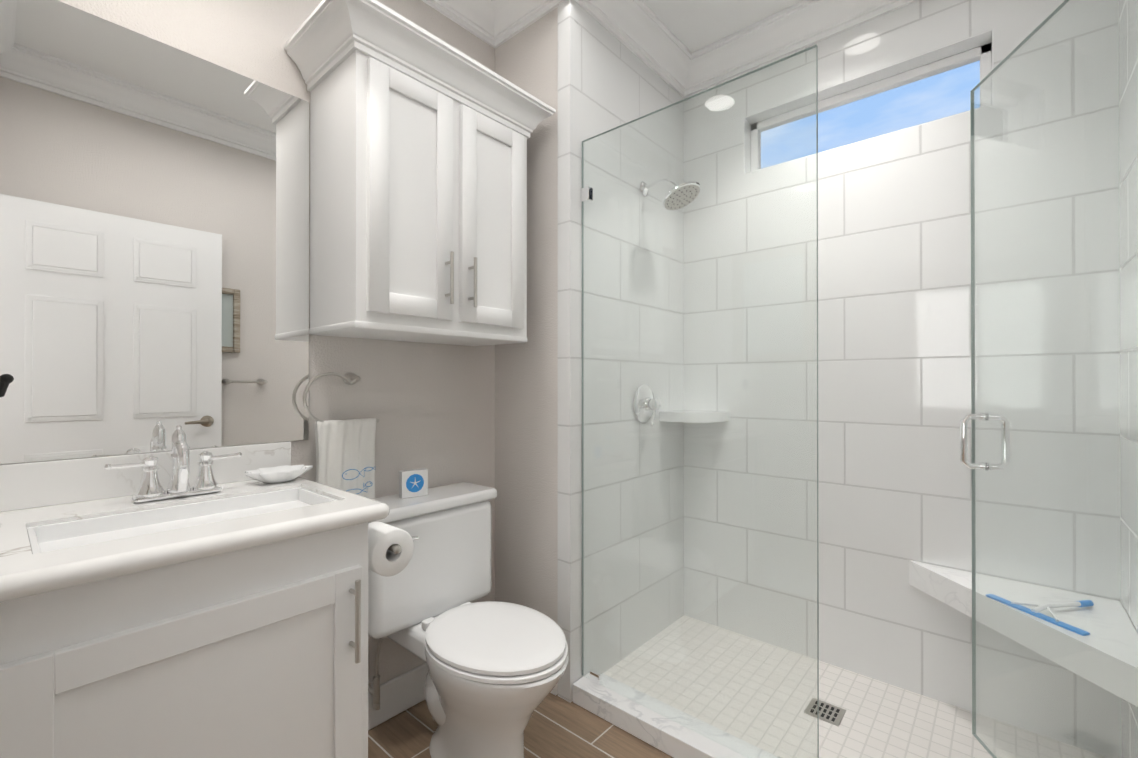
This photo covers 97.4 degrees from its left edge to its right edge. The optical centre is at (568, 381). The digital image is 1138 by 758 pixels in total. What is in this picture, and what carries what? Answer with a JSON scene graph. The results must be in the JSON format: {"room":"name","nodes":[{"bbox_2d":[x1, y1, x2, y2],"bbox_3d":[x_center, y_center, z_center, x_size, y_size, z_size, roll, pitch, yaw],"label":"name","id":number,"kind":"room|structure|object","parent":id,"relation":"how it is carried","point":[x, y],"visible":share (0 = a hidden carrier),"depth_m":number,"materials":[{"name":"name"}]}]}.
{"room":"bathroom","nodes":[
{"label":"bathroom","id":0,"kind":"room"},
{"bbox_2d":[368,693,672,757],"bbox_3d":[0.212,1.229,1.284,2.145,0.100,2.540,0,0,41],"label":"floor","id":1,"kind":"structure","parent":0,"point":[557,726],"depth_m":1.66,"materials":[{"name":"brown tile"}]},
{"bbox_2d":[0,441,389,757],"bbox_3d":[-0.825,0.679,1.092,0.589,1.000,0.641,0,0,41],"label":"bathroom vanity","id":2,"kind":"object","parent":1,"relation":"on","point":[230,620],"visible":0.96,"depth_m":0.95,"materials":[{"name":"white paint"}]},
{"bbox_2d":[104,425,241,502],"bbox_3d":[-0.938,0.192,1.208,0.090,0.172,0.269,0,0,41],"label":"faucet","id":3,"kind":"object","parent":2,"relation":"on","point":[150,488],"visible":1,"depth_m":1.19,"materials":[{"name":"silver metal"}]},
{"bbox_2d":[245,465,312,482],"bbox_3d":[-0.810,0.262,1.401,0.118,0.034,0.175,0,0,41],"label":"soap dish","id":4,"kind":"object","parent":2,"relation":"on","point":[284,473],"visible":1,"depth_m":1.38,"materials":[{"name":"white ceramic"}]},
{"bbox_2d":[387,544,400,553],"bbox_3d":[-0.500,0.404,1.240,0.196,0.044,0.078,0,0,41],"label":"toilet paper holder","id":5,"kind":"object","parent":2,"relation":"attached to","point":[395,549],"visible":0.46,"depth_m":1.20,"materials":[{"name":"silver metal"}]},
{"bbox_2d":[368,522,413,576],"bbox_3d":[-0.465,0.415,1.248,0.105,0.112,0.112,0,0,41],"label":"toilet paper roll","id":6,"kind":"object","parent":5,"relation":"on","point":[382,539],"visible":0.88,"depth_m":1.21,"materials":[{"name":"white paper"}]},
{"bbox_2d":[368,482,568,757],"bbox_3d":[-0.309,0.788,1.579,0.726,0.786,0.490,0,0,41],"label":"toilet","id":7,"kind":"object","parent":1,"relation":"on","point":[495,672],"visible":0.9,"depth_m":1.53,"materials":[{"name":"white ceramic"}]},
{"bbox_2d":[399,468,427,498],"bbox_3d":[-0.536,0.350,1.725,0.090,0.090,0.032,0,0,-37],"label":"block","id":8,"kind":"object","parent":7,"relation":"on","point":[413,482],"visible":1,"depth_m":1.71,"materials":[{"name":"white wood"}]},
{"bbox_2d":[573,672,776,757],"bbox_3d":[0.608,1.146,1.410,1.468,0.068,0.130,0,0,41],"label":"shower curb","id":9,"kind":"object","parent":1,"relation":"on","point":[655,728],"visible":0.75,"depth_m":1.65,"materials":[{"name":"stone"}]},
{"bbox_2d":[580,44,818,757],"bbox_3d":[0.361,0.100,1.622,0.826,2.021,0.026,0,0,41],"label":"glass","id":10,"kind":"object","parent":9,"relation":"on","point":[586,196],"visible":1,"depth_m":1.57,"materials":[{"name":"grey"}]},
{"bbox_2d":[603,615,1106,757],"bbox_3d":[0.889,1.171,1.735,1.475,0.020,0.730,0,0,41],"label":"floor","id":11,"kind":"structure","parent":1,"relation":"on","point":[880,719],"depth_m":1.80,"materials":[{"name":"tile"}]},
{"bbox_2d":[804,698,845,725],"bbox_3d":[0.900,1.159,1.759,0.110,0.003,0.110,0,0,41],"label":"shower drain","id":12,"kind":"object","parent":11,"relation":"on","point":[831,714],"visible":0.83,"depth_m":1.75,"materials":[{"name":"silver metal"}]},
{"bbox_2d":[0,0,1137,757],"bbox_3d":[0.212,-0.191,1.288,2.145,2.740,2.540,0,0,41],"label":"wall","id":13,"kind":"structure","parent":0,"point":[888,358],"depth_m":1.92,"materials":[{"name":"white tile"}]},
{"bbox_2d":[0,374,13,396],"bbox_3d":[-0.887,0.008,0.760,0.032,0.060,0.058,0,0,41],"label":"iron hook","id":14,"kind":"object","parent":13,"relation":"attached to","point":[6,380],"visible":1,"depth_m":0.77,"materials":[{"name":"black metal"}]},
{"bbox_2d":[0,0,308,463],"bbox_3d":[-1.026,-0.346,1.309,0.006,1.049,0.655,0,0,41],"label":"mirror","id":15,"kind":"object","parent":13,"relation":"attached to","point":[154,243],"visible":0.89,"depth_m":1.25,"materials":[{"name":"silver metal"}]},
{"bbox_2d":[303,372,379,422],"bbox_3d":[-0.734,0.053,1.606,0.060,0.167,0.244,0,0,41],"label":"towel ring","id":16,"kind":"object","parent":13,"relation":"attached to","point":[350,378],"visible":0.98,"depth_m":1.55,"materials":[{"name":"silver metal"}]},
{"bbox_2d":[315,418,375,498],"bbox_3d":[-0.711,0.253,1.600,0.039,0.265,0.190,0,0,41],"label":"hanging towel","id":17,"kind":"object","parent":16,"relation":"hanging from","point":[345,455],"visible":0.94,"depth_m":1.60,"materials":[{"name":"white fabric"}]},
{"bbox_2d":[368,663,427,729],"bbox_3d":[-0.576,1.116,1.818,0.015,0.130,0.810,0,0,41],"label":"baseboard","id":18,"kind":"structure","parent":13,"relation":"attached to","point":[401,693],"depth_m":1.77,"materials":[{"name":"white paint"}]},
{"bbox_2d":[284,0,555,345],"bbox_3d":[-0.454,-0.580,1.683,0.377,0.868,0.799,0,0,41],"label":"upper cabinet","id":19,"kind":"object","parent":13,"relation":"attached to","point":[419,136],"visible":1,"depth_m":1.50,"materials":[{"name":"white paint"}]},
{"bbox_2d":[422,0,506,47],"bbox_3d":[-0.714,-1.492,1.608,0.095,0.135,1.320,0,0,41],"label":"crown molding","id":20,"kind":"structure","parent":13,"relation":"attached to","point":[472,15],"depth_m":2.01,"materials":[{"name":"white paint"}]},
{"bbox_2d":[490,0,561,39],"bbox_3d":[-0.143,-1.491,1.924,0.300,0.135,0.095,0,0,41],"label":"crown molding","id":21,"kind":"structure","parent":13,"relation":"attached to","point":[508,18],"depth_m":2.01,"materials":[{"name":"white paint"}]},
{"bbox_2d":[550,683,557,695],"bbox_3d":[-0.172,1.117,1.992,0.336,0.130,0.015,0,0,41],"label":"baseboard","id":22,"kind":"structure","parent":13,"relation":"attached to","point":[555,690],"depth_m":1.88,"materials":[{"name":"white paint"}]},
{"bbox_2d":[562,0,693,88],"bbox_3d":[0.259,-1.490,2.071,0.095,0.135,0.845,0,0,41],"label":"crown molding","id":23,"kind":"structure","parent":13,"relation":"attached to","point":[639,29],"depth_m":2.16,"materials":[{"name":"white paint"}]},
{"bbox_2d":[633,385,660,425],"bbox_3d":[0.361,0.102,2.192,0.080,0.178,0.170,0,0,41],"label":"shower valve","id":24,"kind":"object","parent":13,"relation":"attached to","point":[652,408],"depth_m":2.18,"materials":[{"name":"silver metal"}]},
{"bbox_2d":[639,179,700,210],"bbox_3d":[0.431,-0.814,2.134,0.265,0.151,0.172,0,0,41],"label":"shower head","id":25,"kind":"object","parent":13,"relation":"attached to","point":[668,196],"depth_m":2.10},
{"bbox_2d":[659,410,728,422],"bbox_3d":[0.584,0.161,2.331,0.235,0.045,0.235,0,0,41],"label":"corner shelf","id":26,"kind":"object","parent":13,"relation":"attached to","point":[671,416],"depth_m":2.26,"materials":[{"name":"white ceramic"}]},
{"bbox_2d":[674,0,917,97],"bbox_3d":[1.058,-1.491,2.017,1.370,0.135,0.095,0,0,41],"label":"crown molding","id":27,"kind":"structure","parent":13,"relation":"attached to","point":[803,24],"depth_m":2.15,"materials":[{"name":"white paint"}]},
{"bbox_2d":[743,29,993,174],"bbox_3d":[1.174,-1.085,2.059,0.878,0.265,0.119,0,0,41],"label":"window","id":28,"kind":"structure","parent":13,"relation":"in","point":[971,49],"depth_m":2.00,"materials":[{"name":"white plastic"}]},
{"bbox_2d":[909,560,1137,706],"bbox_3d":[1.305,0.715,1.500,0.537,0.090,0.539,0,0,41],"label":"shower bench","id":29,"kind":"object","parent":13,"relation":"attached to","point":[951,587],"visible":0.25,"depth_m":1.44,"materials":[{"name":"stone"}]},
{"bbox_2d":[986,594,1093,635],"bbox_3d":[1.378,0.655,1.465,0.243,0.027,0.262,0,0,41],"label":"squeegee","id":30,"kind":"object","parent":29,"relation":"on","point":[1050,605],"depth_m":1.45,"materials":[{"name":"blue plastic"}]},
{"bbox_2d":[960,0,1137,757],"bbox_3d":[1.195,0.093,1.259,0.355,2.010,0.554,0,0,41],"label":"shower glass door","id":31,"kind":"structure","parent":13,"relation":"attached to","point":[973,416],"depth_m":1.29,"materials":[{"name":"grey"}]},
{"bbox_2d":[642,0,802,52],"bbox_3d":[0.212,-1.611,1.294,2.145,0.100,2.540,0,0,41],"label":"ceiling","id":32,"kind":"structure","parent":0,"point":[694,25],"depth_m":2.13,"materials":[{"name":"white paint"}]}
]}

